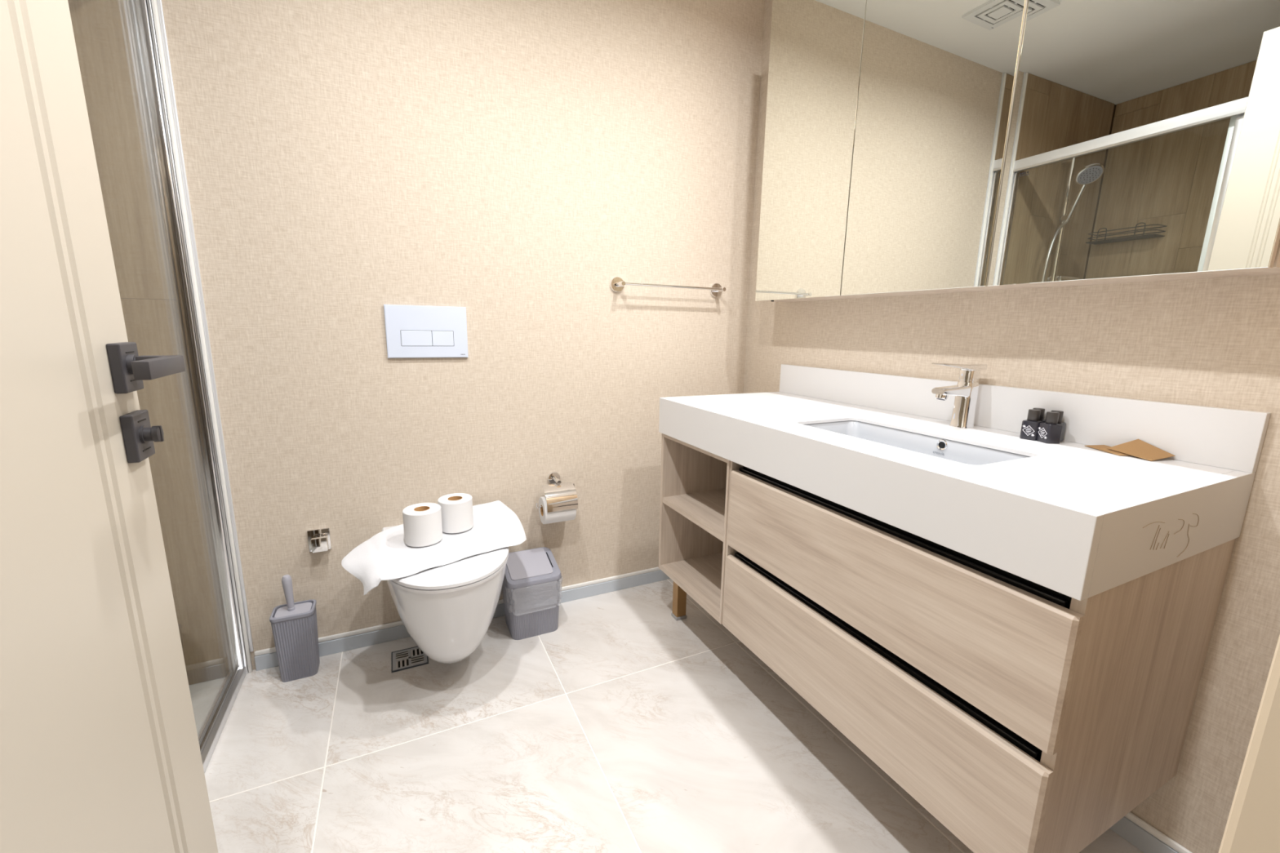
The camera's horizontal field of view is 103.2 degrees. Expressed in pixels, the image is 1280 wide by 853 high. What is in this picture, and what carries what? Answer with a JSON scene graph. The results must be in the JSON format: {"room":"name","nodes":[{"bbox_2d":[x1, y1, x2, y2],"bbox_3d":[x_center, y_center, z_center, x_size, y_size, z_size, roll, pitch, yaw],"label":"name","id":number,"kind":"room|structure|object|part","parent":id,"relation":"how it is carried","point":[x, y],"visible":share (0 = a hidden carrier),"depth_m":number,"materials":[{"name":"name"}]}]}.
{"room":"bathroom","nodes":[
{"label":"bathroom","id":0,"kind":"room"},
{"bbox_2d":[67,0,764,684],"bbox_3d":[-0.771,-0.412,1.656,2.900,2.491,0.108,-4,12,-25],"label":"wall","id":1,"kind":"structure","parent":0,"point":[505,162],"depth_m":1.63,"materials":[{"name":"paint"}]},
{"bbox_2d":[306,527,331,552],"bbox_3d":[-1.020,0.367,1.612,0.061,0.072,0.046,-4,12,-25],"label":"angle valve","id":2,"kind":"object","parent":1,"relation":"attached to","point":[319,540],"visible":1,"depth_m":1.61,"materials":[{"name":"silver metal"}]},
{"bbox_3d":[-1.013,0.371,1.606,0.044,0.046,0.028,-4,12,-25],"label":"knob","id":3,"kind":"part","parent":2,"relation":"part of","materials":[{"name":"silver metal"}]},
{"bbox_2d":[383,304,468,358],"bbox_3d":[-0.693,-0.308,1.656,0.245,0.167,0.010,-4,12,-25],"label":"flush plate","id":4,"kind":"object","parent":1,"relation":"attached to","point":[411,331],"visible":1,"depth_m":1.65,"materials":[{"name":"white plastic"}]},
{"bbox_2d":[382,525,509,663],"bbox_3d":[-0.593,0.532,1.578,0.355,0.368,0.532,-4,12,-25],"label":"toilet","id":5,"kind":"object","parent":1,"relation":"attached to","point":[447,611],"visible":0.67,"depth_m":1.38,"materials":[{"name":"white ceramic"}]},
{"bbox_2d":[341,500,526,595],"bbox_3d":[-0.604,0.355,1.552,0.527,0.081,0.349,-9,14,-41],"label":"folded towel","id":6,"kind":"object","parent":5,"relation":"on","point":[385,556],"visible":0.83,"depth_m":1.46,"materials":[{"name":"white fabric"}]},
{"bbox_2d":[402,502,442,546],"bbox_3d":[-0.634,0.286,1.483,0.103,0.097,0.103,-4,12,-25],"label":"toilet roll","id":7,"kind":"object","parent":6,"relation":"on","point":[422,522],"visible":1,"depth_m":1.44,"materials":[{"name":"white paper"}]},
{"bbox_2d":[437,493,473,533],"bbox_3d":[-0.571,0.267,1.573,0.100,0.095,0.100,-4,12,-25],"label":"toilet roll","id":8,"kind":"object","parent":6,"relation":"on","point":[456,508],"visible":0.96,"depth_m":1.53,"materials":[{"name":"white paper"}]},
{"bbox_3d":[-0.578,0.365,1.520,0.355,0.018,0.475,-4,12,-25],"label":"lid","id":9,"kind":"part","parent":5,"relation":"part of","materials":[{"name":"white plastic"}]},
{"bbox_3d":[-0.596,0.547,1.585,0.346,0.336,0.522,-4,12,-25],"label":"bowl","id":10,"kind":"part","parent":5,"relation":"part of","materials":[{"name":"white ceramic"}]},
{"bbox_3d":[-0.577,0.382,1.520,0.354,0.012,0.467,-4,12,-25],"label":"seat","id":11,"kind":"part","parent":5,"relation":"part of","materials":[{"name":"white plastic"}]},
{"bbox_2d":[254,566,670,671],"bbox_3d":[-0.391,0.682,2.002,1.840,0.065,0.012,-4,12,-25],"label":"baseboard","id":12,"kind":"structure","parent":1,"relation":"attached to","point":[264,659],"depth_m":1.78,"materials":[{"name":"silver metal"}]},
{"bbox_2d":[535,471,577,512],"bbox_3d":[-0.313,0.240,1.890,0.157,0.116,0.122,-4,12,-25],"label":"toilet paper holder","id":13,"kind":"object","parent":1,"relation":"attached to","point":[559,496],"visible":0.99,"depth_m":1.86,"materials":[{"name":"silver metal"}]},
{"bbox_3d":[-0.313,0.203,1.914,0.017,0.021,0.051,-5,12,-28],"label":"arm","id":14,"kind":"part","parent":13,"relation":"part of","materials":[{"name":"silver metal"}]},
{"bbox_2d":[538,496,576,524],"bbox_3d":[-0.310,0.307,1.899,0.118,0.101,0.101,-4,12,-25],"label":"toilet roll","id":15,"kind":"object","parent":13,"relation":"hanging from","point":[545,517],"visible":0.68,"depth_m":1.86,"materials":[{"name":"white paper"}]},
{"bbox_2d":[609,276,725,297],"bbox_3d":[0.127,-0.545,1.981,0.502,0.057,0.062,-4,12,-25],"label":"towel rail","id":16,"kind":"object","parent":1,"relation":"attached to","point":[617,284],"visible":1,"depth_m":1.93,"materials":[{"name":"silver metal"}]},
{"bbox_3d":[-0.072,-0.529,1.882,0.017,0.017,0.054,-4,12,-25],"label":"post","id":17,"kind":"part","parent":16,"relation":"part of","materials":[{"name":"silver metal"}]},
{"bbox_3d":[0.329,-0.559,2.072,0.017,0.017,0.054,-4,12,-25],"label":"post","id":18,"kind":"part","parent":16,"relation":"part of","materials":[{"name":"silver metal"}]},
{"bbox_2d":[188,578,1143,852],"bbox_3d":[0.137,1.151,-0.014,2.900,0.080,4.400,-4,12,-25],"label":"floor","id":19,"kind":"structure","parent":0,"point":[628,726],"depth_m":1.32,"materials":[{"name":"white tile"}]},
{"bbox_2d":[131,0,253,773],"bbox_3d":[-0.860,-0.252,0.610,0.069,2.409,1.738,-4,12,-25],"label":"shower door frame","id":20,"kind":"structure","parent":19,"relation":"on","point":[211,730],"depth_m":1.39,"materials":[{"name":"silver metal"}]},
{"bbox_3d":[-0.885,0.919,0.825,0.042,0.026,1.726,-4,12,-25],"label":"rail","id":21,"kind":"part","parent":20,"relation":"part of","materials":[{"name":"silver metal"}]},
{"bbox_2d":[269,574,319,682],"bbox_3d":[-1.072,0.616,1.579,0.113,0.332,0.089,-4,12,-25],"label":"toilet brush","id":22,"kind":"object","parent":19,"relation":"on","point":[294,625],"visible":1,"depth_m":1.56,"materials":[{"name":"grey plastic"}]},
{"bbox_3d":[-1.080,0.510,1.558,0.026,0.117,0.026,-4,12,-25],"label":"handle","id":23,"kind":"part","parent":22,"relation":"part of","materials":[{"name":"grey plastic"}]},
{"bbox_3d":[-1.071,0.571,1.570,0.094,0.008,0.070,-4,12,-25],"label":"brush lid","id":24,"kind":"part","parent":22,"relation":"part of","materials":[{"name":"grey plastic"}]},
{"bbox_2d":[391,646,428,672],"bbox_3d":[-0.764,0.770,1.684,0.109,0.008,0.109,-4,12,-25],"label":"floor drain","id":25,"kind":"object","parent":19,"relation":"on","point":[405,659],"visible":0.9,"depth_m":1.68,"materials":[{"name":"black"}]},
{"bbox_2d":[502,546,561,639],"bbox_3d":[-0.402,0.607,1.862,0.203,0.264,0.186,-4,12,-25],"label":"waste bin","id":26,"kind":"object","parent":19,"relation":"on","point":[531,587],"visible":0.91,"depth_m":1.80,"materials":[{"name":"grey plastic"}]},
{"bbox_3d":[-0.399,0.508,1.843,0.194,0.059,0.178,-4,12,-25],"label":"lid","id":27,"kind":"part","parent":26,"relation":"part of","materials":[{"name":"grey plastic"}]},
{"bbox_2d":[658,433,1235,852],"bbox_3d":[0.587,0.468,1.446,0.544,0.725,1.248,-4,12,-25],"label":"vanity cabinet","id":28,"kind":"object","parent":19,"relation":"on","point":[1023,715],"visible":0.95,"depth_m":0.93,"materials":[{"name":"brown wood"}]},
{"bbox_3d":[0.152,0.626,1.933,0.040,0.193,0.036,-4,12,-25],"label":"leg","id":29,"kind":"part","parent":28,"relation":"part of","materials":[{"name":"brown wood"}]},
{"bbox_2d":[660,552,722,622],"bbox_3d":[0.379,0.543,1.829,0.486,0.017,0.386,-4,12,-25],"label":"shelf","id":30,"kind":"object","parent":28,"relation":"attached to","point":[699,575],"depth_m":1.81,"materials":[{"name":"brown wood"}]},
{"bbox_3d":[0.322,0.259,1.972,0.544,0.520,0.016,-4,12,-25],"label":"panel","id":31,"kind":"part","parent":28,"relation":"part of","materials":[{"name":"brown wood"}]},
{"bbox_2d":[662,488,725,542],"bbox_3d":[0.384,0.285,1.780,0.484,0.019,0.386,-4,12,-25],"label":"shelf","id":32,"kind":"object","parent":28,"relation":"attached to","point":[704,507],"depth_m":1.76,"materials":[{"name":"brown wood"}]},
{"bbox_3d":[0.387,0.048,1.734,0.486,0.014,0.386,-4,12,-25],"label":"rail","id":33,"kind":"part","parent":28,"relation":"part of","materials":[{"name":"brown wood"}]},
{"bbox_3d":[0.456,0.448,1.153,0.012,0.010,0.796,-4,12,-25],"label":"runner rail","id":34,"kind":"part","parent":28,"relation":"part of","materials":[{"name":"black"}]},
{"bbox_3d":[0.441,0.564,1.155,0.018,0.227,0.826,-4,12,-25],"label":"drawer","id":35,"kind":"part","parent":28,"relation":"part of","materials":[{"name":"brown wood"}]},
{"bbox_3d":[0.460,0.193,1.104,0.012,0.010,0.796,-4,12,-25],"label":"runner rail","id":36,"kind":"part","parent":28,"relation":"part of","materials":[{"name":"black"}]},
{"bbox_3d":[0.445,0.308,1.105,0.018,0.226,0.826,-4,12,-25],"label":"drawer","id":37,"kind":"part","parent":28,"relation":"part of","materials":[{"name":"brown wood"}]},
{"bbox_2d":[658,364,1271,600],"bbox_3d":[0.591,-0.002,1.354,0.556,0.233,1.256,-4,12,-25],"label":"countertop","id":38,"kind":"structure","parent":28,"relation":"on","point":[1073,519],"depth_m":0.95,"materials":[{"name":"white stone"}]},
{"bbox_2d":[804,420,1031,465],"bbox_3d":[0.607,0.090,1.194,0.262,0.117,0.512,-4,12,-25],"label":"washbasin","id":39,"kind":"object","parent":38,"relation":"in","point":[953,451],"visible":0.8,"depth_m":1.25,"materials":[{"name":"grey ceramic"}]},
{"bbox_2d":[931,362,986,428],"bbox_3d":[0.797,-0.078,1.284,0.166,0.166,0.045,-4,12,-25],"label":"faucet","id":40,"kind":"object","parent":38,"relation":"on","point":[966,392],"visible":1,"depth_m":1.28,"materials":[{"name":"silver metal"}]},
{"bbox_3d":[0.791,-0.088,1.279,0.124,0.033,0.037,-4,12,-25],"label":"spout","id":41,"kind":"part","parent":40,"relation":"part of","materials":[{"name":"silver metal"}]},
{"bbox_3d":[0.798,-0.150,1.270,0.166,0.018,0.041,-4,12,-25],"label":"lever","id":42,"kind":"part","parent":40,"relation":"part of","materials":[{"name":"silver metal"}]},
{"bbox_2d":[1019,408,1042,440],"bbox_3d":[0.905,-0.005,1.171,0.034,0.068,0.033,-6,13,-33],"label":"toiletry bottle","id":43,"kind":"object","parent":38,"relation":"on","point":[1029,427],"visible":0.95,"depth_m":1.16,"materials":[{"name":"grey plastic"}]},
{"bbox_2d":[1022,425,1034,436],"bbox_3d":[0.891,0.009,1.164,0.001,0.024,0.025,-6,13,-33],"label":"print","id":44,"kind":"object","parent":43,"relation":"attached to","point":[1024,426],"depth_m":1.16},
{"bbox_2d":[1032,408,1045,422],"bbox_3d":[0.933,-0.009,1.194,0.033,0.068,0.033,-4,12,-25],"label":"toiletry bottle","id":45,"kind":"object","parent":38,"relation":"on","point":[1042,410],"visible":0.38,"depth_m":1.18,"materials":[{"name":"grey"}]},
{"bbox_2d":[1036,411,1062,444],"bbox_3d":[0.921,0.002,1.139,0.034,0.068,0.033,0,11,-4],"label":"toiletry bottle","id":46,"kind":"object","parent":38,"relation":"on","point":[1050,431],"visible":1,"depth_m":1.13,"materials":[{"name":"grey plastic"}]},
{"bbox_2d":[1038,426,1047,438],"bbox_3d":[0.904,0.014,1.140,0.001,0.024,0.025,0,11,-4],"label":"print","id":47,"kind":"object","parent":46,"relation":"attached to","point":[1040,427],"depth_m":1.14},
{"bbox_2d":[1051,410,1066,441],"bbox_3d":[0.948,-0.002,1.159,0.033,0.068,0.033,-6,13,-31],"label":"toiletry bottle","id":48,"kind":"object","parent":38,"relation":"on","point":[1061,413],"visible":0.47,"depth_m":1.15,"materials":[{"name":"grey plastic"}]},
{"bbox_2d":[1084,444,1129,455],"bbox_3d":[0.991,0.048,1.064,0.045,0.006,0.087,1,11,2],"label":"sachet","id":49,"kind":"object","parent":38,"relation":"on","point":[1101,447],"visible":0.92,"depth_m":1.07,"materials":[{"name":"brown paper"}]},
{"bbox_2d":[1106,439,1175,461],"bbox_3d":[1.010,0.044,1.025,0.062,0.030,0.081,-2,11,-13],"label":"sachet","id":50,"kind":"object","parent":38,"relation":"on","point":[1139,448],"visible":1,"depth_m":1.02,"materials":[{"name":"brown paper"}]},
{"bbox_3d":[0.863,0.476,0.888,0.524,0.520,0.018,-4,12,-25],"label":"panel","id":51,"kind":"part","parent":28,"relation":"part of","materials":[{"name":"brown wood"}]},
{"bbox_2d":[743,0,1279,852],"bbox_3d":[1.419,-0.126,0.357,0.100,2.491,4.200,-4,12,-25],"label":"wall","id":52,"kind":"structure","parent":0,"point":[1215,342],"depth_m":1.04,"materials":[{"name":"paint"}]},
{"bbox_2d":[755,0,1279,302],"bbox_3d":[0.780,-0.844,1.278,0.167,0.991,1.256,-4,12,-25],"label":"upper cabinet","id":53,"kind":"object","parent":52,"relation":"attached to","point":[912,147],"visible":1,"depth_m":1.09,"materials":[{"name":"clear mirror"}]},
{"bbox_3d":[0.534,-0.917,1.623,0.012,0.987,0.405,-4,12,-25],"label":"mirror door","id":54,"kind":"part","parent":53,"relation":"part of","materials":[{"name":"brown wood"}]},
{"bbox_2d":[755,0,866,301],"bbox_3d":[0.527,-0.916,1.620,0.004,0.987,0.405,-4,12,-25],"label":"mirror","id":55,"kind":"object","parent":53,"relation":"attached to","point":[818,47],"depth_m":1.60,"materials":[{"name":"silver metal"}]},
{"bbox_2d":[840,0,1026,295],"bbox_3d":[0.706,-0.843,1.252,0.004,0.987,0.422,-4,12,-25],"label":"mirror","id":56,"kind":"object","parent":53,"relation":"attached to","point":[938,85],"depth_m":1.25,"materials":[{"name":"mirror"}]},
{"bbox_3d":[0.714,-0.843,1.256,0.012,0.987,0.422,-4,12,-25],"label":"mirror door","id":57,"kind":"part","parent":53,"relation":"part of","materials":[{"name":"beige"}]},
{"bbox_2d":[987,0,1279,285],"bbox_3d":[0.892,-0.768,0.878,0.008,0.987,0.422,-4,12,-24],"label":"mirror","id":58,"kind":"object","parent":53,"relation":"attached to","point":[1139,138],"depth_m":0.91,"materials":[{"name":"silver metal"}]},
{"bbox_3d":[0.899,-0.768,0.881,0.016,0.987,0.422,-4,12,-24],"label":"mirror door","id":59,"kind":"part","parent":53,"relation":"part of","materials":[{"name":"brown wood"}]},
{"bbox_2d":[779,364,1271,473],"bbox_3d":[0.834,-0.081,1.457,0.018,0.109,1.256,-4,12,-25],"label":"backsplash","id":60,"kind":"structure","parent":52,"relation":"attached to","point":[1233,439],"depth_m":1.13,"materials":[{"name":"white"}]},
{"bbox_2d":[1109,811,1191,852],"bbox_3d":[0.818,0.772,1.634,0.012,0.065,1.740,-4,12,-25],"label":"baseboard","id":61,"kind":"structure","parent":52,"relation":"attached to","point":[1148,839],"depth_m":1.09,"materials":[{"name":"silver metal"}]},
{"bbox_3d":[0.042,-0.079,-0.007,2.700,2.491,0.190,-4,12,-25],"label":"wall","id":62,"kind":"structure","parent":0,"visible":0},
{"bbox_2d":[1218,635,1279,852],"bbox_3d":[0.516,-0.026,0.235,0.045,2.150,0.213,-4,12,-25],"label":"trim","id":63,"kind":"structure","parent":62,"relation":"attached to","point":[1253,823],"depth_m":0.37,"materials":[{"name":"beige wood"}]},
{"bbox_3d":[-0.295,0.035,-0.150,0.045,2.150,0.213,-4,12,-25],"label":"trim","id":64,"kind":"structure","parent":0,"visible":0},
{"bbox_2d":[0,0,217,852],"bbox_3d":[-0.505,-0.062,0.318,0.106,2.132,0.864,-4,13,-25],"label":"door","id":65,"kind":"structure","parent":64,"relation":"attached to","point":[100,753],"depth_m":0.56,"materials":[{"name":"beige wood"}]},
{"bbox_3d":[-0.681,-0.079,0.672,0.013,0.064,0.052,-4,13,-25],"label":"handle","id":66,"kind":"part","parent":65,"relation":"part of","materials":[{"name":"grey metal"}]},
{"bbox_3d":[-0.683,0.013,0.691,0.013,0.064,0.052,-4,13,-25],"label":"thumb turn plate","id":67,"kind":"part","parent":65,"relation":"part of","materials":[{"name":"grey metal"}]},
{"bbox_3d":[-0.667,0.010,0.694,0.022,0.024,0.024,-4,13,-25],"label":"knob","id":68,"kind":"part","parent":65,"relation":"part of","materials":[{"name":"grey metal"}]},
{"bbox_3d":[-0.631,-0.075,0.642,0.054,0.026,0.117,-4,13,-25],"label":"lever","id":69,"kind":"part","parent":65,"relation":"part of","materials":[{"name":"grey metal"}]}
]}

